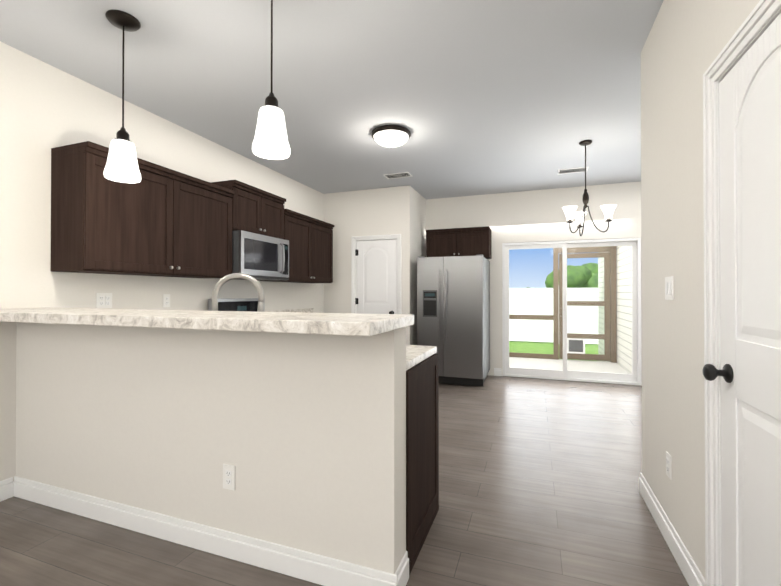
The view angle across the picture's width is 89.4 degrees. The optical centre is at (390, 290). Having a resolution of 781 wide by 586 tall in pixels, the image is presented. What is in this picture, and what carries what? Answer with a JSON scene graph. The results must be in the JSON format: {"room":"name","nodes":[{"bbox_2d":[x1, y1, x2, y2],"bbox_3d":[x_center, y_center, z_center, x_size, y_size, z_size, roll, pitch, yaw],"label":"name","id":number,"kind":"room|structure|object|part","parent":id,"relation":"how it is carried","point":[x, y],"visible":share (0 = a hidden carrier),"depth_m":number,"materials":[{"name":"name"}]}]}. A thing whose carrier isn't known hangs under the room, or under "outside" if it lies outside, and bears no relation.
{"room":"kitchen","nodes":[
{"label":"kitchen","id":0,"kind":"room"},
{"bbox_2d":[0,42,323,481],"bbox_3d":[-2.530,-0.123,2.101,0.120,2.780,8.670,0,0,20],"label":"wall","id":1,"kind":"structure","parent":0,"point":[45,108],"depth_m":2.72,"materials":[{"name":"paint"}]},
{"bbox_2d":[0,477,11,501],"bbox_3d":[-3.120,1.195,0.282,0.016,0.120,4.625,0,0,20],"label":"baseboard","id":2,"kind":"structure","parent":1,"relation":"attached to","point":[5,485],"depth_m":2.40,"materials":[{"name":"white wood"}]},
{"bbox_2d":[96,293,111,308],"bbox_3d":[-2.146,0.073,2.961,0.008,0.115,0.116,0,0,20],"label":"outlet","id":3,"kind":"object","parent":1,"relation":"attached to","point":[103,300],"visible":1,"depth_m":2.95,"materials":[{"name":"white plastic"}]},
{"bbox_2d":[51,141,182,276],"bbox_3d":[-1.985,-0.524,2.912,0.346,0.793,0.714,0,0,20],"label":"upper cabinet","id":4,"kind":"object","parent":1,"relation":"attached to","point":[159,220],"depth_m":2.68,"materials":[{"name":"brown wood"}]},
{"bbox_2d":[163,294,169,306],"bbox_3d":[-1.962,0.086,3.462,0.008,0.115,0.070,0,0,20],"label":"outlet","id":5,"kind":"object","parent":1,"relation":"attached to","point":[166,300],"visible":1,"depth_m":3.46,"materials":[{"name":"white plastic"}]},
{"bbox_2d":[182,177,234,278],"bbox_3d":[-1.781,-0.520,3.467,0.346,0.793,0.713,0,0,20],"label":"upper cabinet","id":6,"kind":"object","parent":1,"relation":"attached to","point":[207,210],"depth_m":3.46,"materials":[{"name":"brown wood"}]},
{"bbox_2d":[211,180,285,238],"bbox_3d":[-1.502,-0.817,4.189,0.375,0.475,0.820,0,0,20],"label":"upper cabinet","id":7,"kind":"object","parent":1,"relation":"attached to","point":[257,210],"visible":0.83,"depth_m":4.06,"materials":[{"name":"brown wood"}]},
{"bbox_2d":[215,230,288,280],"bbox_3d":[-1.453,-0.349,4.168,0.480,0.448,0.780,0,0,20],"label":"microwave","id":8,"kind":"object","parent":7,"relation":"attached to","point":[258,257],"visible":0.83,"depth_m":4.00,"materials":[{"name":"metal"}]},
{"bbox_2d":[263,209,333,282],"bbox_3d":[-1.162,-0.526,5.117,0.375,0.825,1.150,0,0,20],"label":"upper cabinet","id":9,"kind":"object","parent":1,"relation":"attached to","point":[309,238],"visible":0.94,"depth_m":5.01,"materials":[{"name":"brown wood"}]},
{"bbox_2d":[16,322,405,573],"bbox_3d":[-1.132,0.711,2.103,2.500,1.112,0.155,0,0,20],"label":"wall","id":10,"kind":"structure","parent":0,"point":[304,435],"depth_m":1.88,"materials":[{"name":"paint"}]},
{"bbox_2d":[0,308,413,335],"bbox_3d":[-1.170,0.129,1.950,2.533,0.046,0.505,0,0,20],"label":"bar","id":11,"kind":"object","parent":10,"relation":"on","point":[350,324],"visible":1,"depth_m":1.61,"materials":[{"name":"white stone"}]},
{"bbox_2d":[12,476,403,585],"bbox_3d":[-1.140,1.207,2.012,2.486,0.120,0.024,0,0,20],"label":"baseboard","id":12,"kind":"structure","parent":10,"relation":"attached to","point":[304,565],"depth_m":1.90,"materials":[{"name":"white wood"}]},
{"bbox_2d":[223,464,234,490],"bbox_3d":[-0.771,0.888,1.882,0.070,0.115,0.008,0,0,20],"label":"outlet","id":13,"kind":"object","parent":10,"relation":"attached to","point":[229,477],"visible":1,"depth_m":1.88,"materials":[{"name":"white plastic"}]},
{"bbox_2d":[0,0,663,198],"bbox_3d":[0.849,-1.568,1.348,6.990,0.100,9.560,0,0,20],"label":"ceiling","id":14,"kind":"structure","parent":0,"point":[478,97],"depth_m":2.78,"materials":[{"name":"paint"}]},
{"bbox_2d":[104,9,140,182],"bbox_3d":[-1.490,-1.067,2.200,0.174,0.890,0.174,0,0,20],"label":"pendant light","id":15,"kind":"object","parent":14,"relation":"hanging from","point":[122,165],"visible":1,"depth_m":2.17,"materials":[{"name":"white glass"}]},
{"bbox_3d":[-1.490,-0.726,2.198,0.174,0.208,0.174,0,0,20],"label":"lamp shade","id":16,"kind":"part","parent":15,"relation":"part of","materials":[{"name":"white glass"}]},
{"bbox_2d":[252,0,290,159],"bbox_3d":[-0.560,-1.079,1.860,0.174,0.870,0.174,0,0,20],"label":"pendant light","id":17,"kind":"object","parent":14,"relation":"hanging from","point":[270,141],"visible":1,"depth_m":1.81,"materials":[{"name":"white glass"}]},
{"bbox_3d":[-0.560,-0.749,1.858,0.174,0.208,0.174,0,0,20],"label":"lamp shade","id":18,"kind":"part","parent":17,"relation":"part of","materials":[{"name":"white glass"}]},
{"bbox_2d":[371,125,410,146],"bbox_3d":[0.005,-1.431,3.743,0.376,0.142,0.376,0,0,20],"label":"flush-mount ceiling light","id":19,"kind":"object","parent":14,"relation":"attached to","point":[391,135],"visible":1,"depth_m":3.63,"materials":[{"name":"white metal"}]},
{"bbox_3d":[0.005,-1.421,3.743,0.332,0.082,0.332,0,0,20],"label":"lamp shade","id":20,"kind":"part","parent":19,"relation":"part of","materials":[{"name":"white glass"}]},
{"bbox_2d":[383,172,412,178],"bbox_3d":[0.095,-1.489,5.095,0.340,0.008,0.190,0,0,20],"label":"ceiling vent","id":21,"kind":"object","parent":14,"relation":"in","point":[398,175],"visible":0.98,"depth_m":5.09,"materials":[{"name":"white metal"}]},
{"bbox_2d":[557,167,588,173],"bbox_3d":[2.256,-1.491,4.890,0.340,0.008,0.190,0,0,20],"label":"ceiling vent","id":22,"kind":"object","parent":14,"relation":"in","point":[571,170],"visible":0.83,"depth_m":4.88,"materials":[{"name":"white metal"}]},
{"bbox_2d":[562,140,616,235],"bbox_3d":[1.996,-1.036,4.008,0.492,0.928,0.476,0,0,20],"label":"dining chandelier","id":23,"kind":"object","parent":14,"relation":"hanging from","point":[571,213],"visible":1,"depth_m":3.93,"materials":[{"name":"white glass"}]},
{"bbox_2d":[0,375,688,585],"bbox_3d":[0.849,1.312,1.329,6.990,0.100,9.560,0,0,20],"label":"floor","id":24,"kind":"structure","parent":0,"point":[538,482],"depth_m":2.17,"materials":[{"name":"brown wood"}]},
{"bbox_2d":[208,298,264,311],"bbox_3d":[-1.322,0.680,4.103,0.706,1.200,0.766,0,0,20],"label":"range","id":25,"kind":"object","parent":24,"relation":"on","point":[244,304],"visible":0.04,"depth_m":4.13,"materials":[{"name":"metal"}]},
{"bbox_2d":[406,354,438,574],"bbox_3d":[-0.155,0.814,2.141,0.711,0.904,0.586,0,0,20],"label":"base cabinet","id":26,"kind":"object","parent":24,"relation":"on","point":[422,443],"visible":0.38,"depth_m":1.93,"materials":[{"name":"brown wood"}]},
{"bbox_2d":[406,345,436,370],"bbox_3d":[-1.003,0.343,2.461,2.495,0.038,0.598,0,0,20],"label":"countertop","id":27,"kind":"structure","parent":26,"relation":"on","point":[416,354],"depth_m":2.06,"materials":[{"name":"stone"}]},
{"bbox_2d":[212,273,263,311],"bbox_3d":[-0.873,0.109,2.244,0.249,0.426,0.187,0,0,20],"label":"gooseneck faucet","id":28,"kind":"object","parent":27,"relation":"on","point":[221,282],"visible":0.52,"depth_m":2.24,"materials":[{"name":"silver metal"}]},
{"bbox_2d":[417,254,489,385],"bbox_3d":[0.932,0.404,5.733,0.905,1.773,0.933,0,0,20],"label":"fridge","id":29,"kind":"object","parent":24,"relation":"on","point":[453,309],"visible":1,"depth_m":5.34,"materials":[{"name":"metal"}]},
{"bbox_3d":[-1.037,0.833,5.049,0.650,0.903,1.196,0,0,20],"label":"base cabinet","id":30,"kind":"object","parent":24,"relation":"on","visible":0},
{"bbox_2d":[264,308,313,312],"bbox_3d":[-1.303,0.306,4.347,0.635,0.138,2.733,0,0,20],"label":"countertop","id":31,"kind":"structure","parent":30,"relation":"on","point":[307,310],"depth_m":5.35,"materials":[{"name":"stone"}]},
{"bbox_2d":[323,185,411,344],"bbox_3d":[-0.357,-0.099,5.858,1.380,2.780,0.120,0,0,20],"label":"wall","id":32,"kind":"structure","parent":0,"point":[348,215],"depth_m":5.82,"materials":[{"name":"paint"}]},
{"bbox_2d":[355,239,396,313],"bbox_3d":[-0.220,0.274,5.724,0.647,2.018,0.109,0,0,20],"label":"pantry door","id":33,"kind":"structure","parent":32,"relation":"in","point":[376,276],"depth_m":5.74,"materials":[{"name":"white wood"}]},
{"bbox_2d":[351,234,400,313],"bbox_3d":[-0.192,0.242,5.783,0.776,2.098,0.143,0,0,20],"label":"door frame","id":34,"kind":"structure","parent":32,"relation":"attached to","point":[354,239],"depth_m":5.75,"materials":[{"name":"white wood"}]},
{"bbox_2d":[412,188,425,344],"bbox_3d":[0.388,-0.097,6.059,0.120,2.780,0.770,0,0,20],"label":"wall","id":35,"kind":"structure","parent":0,"point":[418,224],"depth_m":5.88,"materials":[{"name":"paint"}]},
{"bbox_2d":[426,181,641,375],"bbox_3d":[3.062,-0.101,5.555,5.490,2.780,0.120,0,0,20],"label":"wall","id":36,"kind":"structure","parent":0,"point":[527,216],"depth_m":5.87,"materials":[{"name":"paint"}]},
{"bbox_2d":[426,226,491,258],"bbox_3d":[1.040,-0.713,6.035,0.945,0.440,0.370,0,0,20],"label":"upper cabinet","id":37,"kind":"object","parent":36,"relation":"attached to","point":[471,241],"visible":0.88,"depth_m":5.88,"materials":[{"name":"brown wood"}]},
{"bbox_2d":[502,237,641,385],"bbox_3d":[2.574,0.281,5.731,1.824,2.014,0.110,0,0,20],"label":"sliding patio door","id":38,"kind":"structure","parent":36,"relation":"in","point":[634,377],"depth_m":5.70,"materials":[{"name":"white plastic"}]},
{"bbox_2d":[598,246,631,373],"bbox_3d":[5.637,0.098,6.928,2.997,3.399,4.190,0,0,20],"label":"siding","id":39,"kind":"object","parent":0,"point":[622,310],"depth_m":6.81,"materials":[{"name":"beige plastic"}]},
{"bbox_2d":[641,0,759,577],"bbox_3d":[0.612,-0.139,-0.342,0.120,2.780,6.000,0,0,20],"label":"wall","id":40,"kind":"structure","parent":0,"point":[687,41],"depth_m":1.87,"materials":[{"name":"paint"}]},
{"bbox_2d":[666,451,671,479],"bbox_3d":[1.396,0.876,1.984,0.008,0.115,0.070,0,0,20],"label":"outlet","id":41,"kind":"object","parent":40,"relation":"attached to","point":[668,465],"visible":1,"depth_m":1.97,"materials":[{"name":"white plastic"}]},
{"bbox_2d":[665,276,673,299],"bbox_3d":[1.388,-0.014,1.971,0.012,0.115,0.116,0,0,20],"label":"light switch","id":42,"kind":"object","parent":40,"relation":"attached to","point":[669,288],"visible":1,"depth_m":1.95,"materials":[{"name":"white plastic"}]},
{"bbox_2d":[639,473,704,585],"bbox_3d":[1.404,1.206,2.006,0.020,0.120,1.030,0,0,20],"label":"baseboard","id":43,"kind":"structure","parent":40,"relation":"attached to","point":[692,574],"depth_m":1.91,"materials":[{"name":"white wood"}]},
{"bbox_2d":[702,13,780,585],"bbox_3d":[1.070,0.244,1.130,0.109,2.018,0.680,0,0,20],"label":"hall door","id":44,"kind":"structure","parent":40,"relation":"in","point":[749,372],"depth_m":1.24,"materials":[{"name":"white wood"}]},
{"bbox_2d":[703,0,780,585],"bbox_3d":[1.133,0.212,1.114,0.143,2.098,0.809,0,0,20],"label":"door frame","id":45,"kind":"structure","parent":40,"relation":"attached to","point":[759,20],"depth_m":1.46,"materials":[{"name":"white wood"}]},
{"label":"outside","id":46,"kind":"structure","parent":0,"visible":0},
{"bbox_2d":[509,308,597,360],"bbox_3d":[11.482,2.055,31.051,60.000,0.200,53.540,0,0,20],"label":"lawn","id":47,"kind":"structure","parent":46,"point":[528,344],"depth_m":12.83,"materials":[{"name":"green plant"}]},
{"bbox_2d":[509,288,597,343],"bbox_3d":[5.644,0.792,9.894,31.735,2.049,7.465,0,0,20],"label":"fence","id":48,"kind":"object","parent":47,"relation":"on","point":[572,316],"depth_m":13.86,"materials":[{"name":"plastic"}]},
{"bbox_2d":[526,263,597,310],"bbox_3d":[12.447,-0.237,38.849,45.899,4.445,13.407,0,0,20],"label":"trees","id":49,"kind":"object","parent":47,"relation":"on","point":[577,281],"depth_m":31.74,"materials":[{"name":"green plant"}]},
{"bbox_2d":[509,357,629,373],"bbox_3d":[2.018,1.559,7.071,3.900,0.479,1.990,0,0,20],"label":"pad","id":50,"kind":"object","parent":47,"relation":"on","point":[579,365],"depth_m":6.99,"materials":[{"name":"concrete"}]},
{"bbox_2d":[509,246,616,362],"bbox_3d":[2.015,0.049,7.082,3.895,2.539,1.990,0,0,20],"label":"frame","id":51,"kind":"object","parent":50,"relation":"on","point":[573,345],"depth_m":7.48,"materials":[{"name":"brown wood"}]}
]}

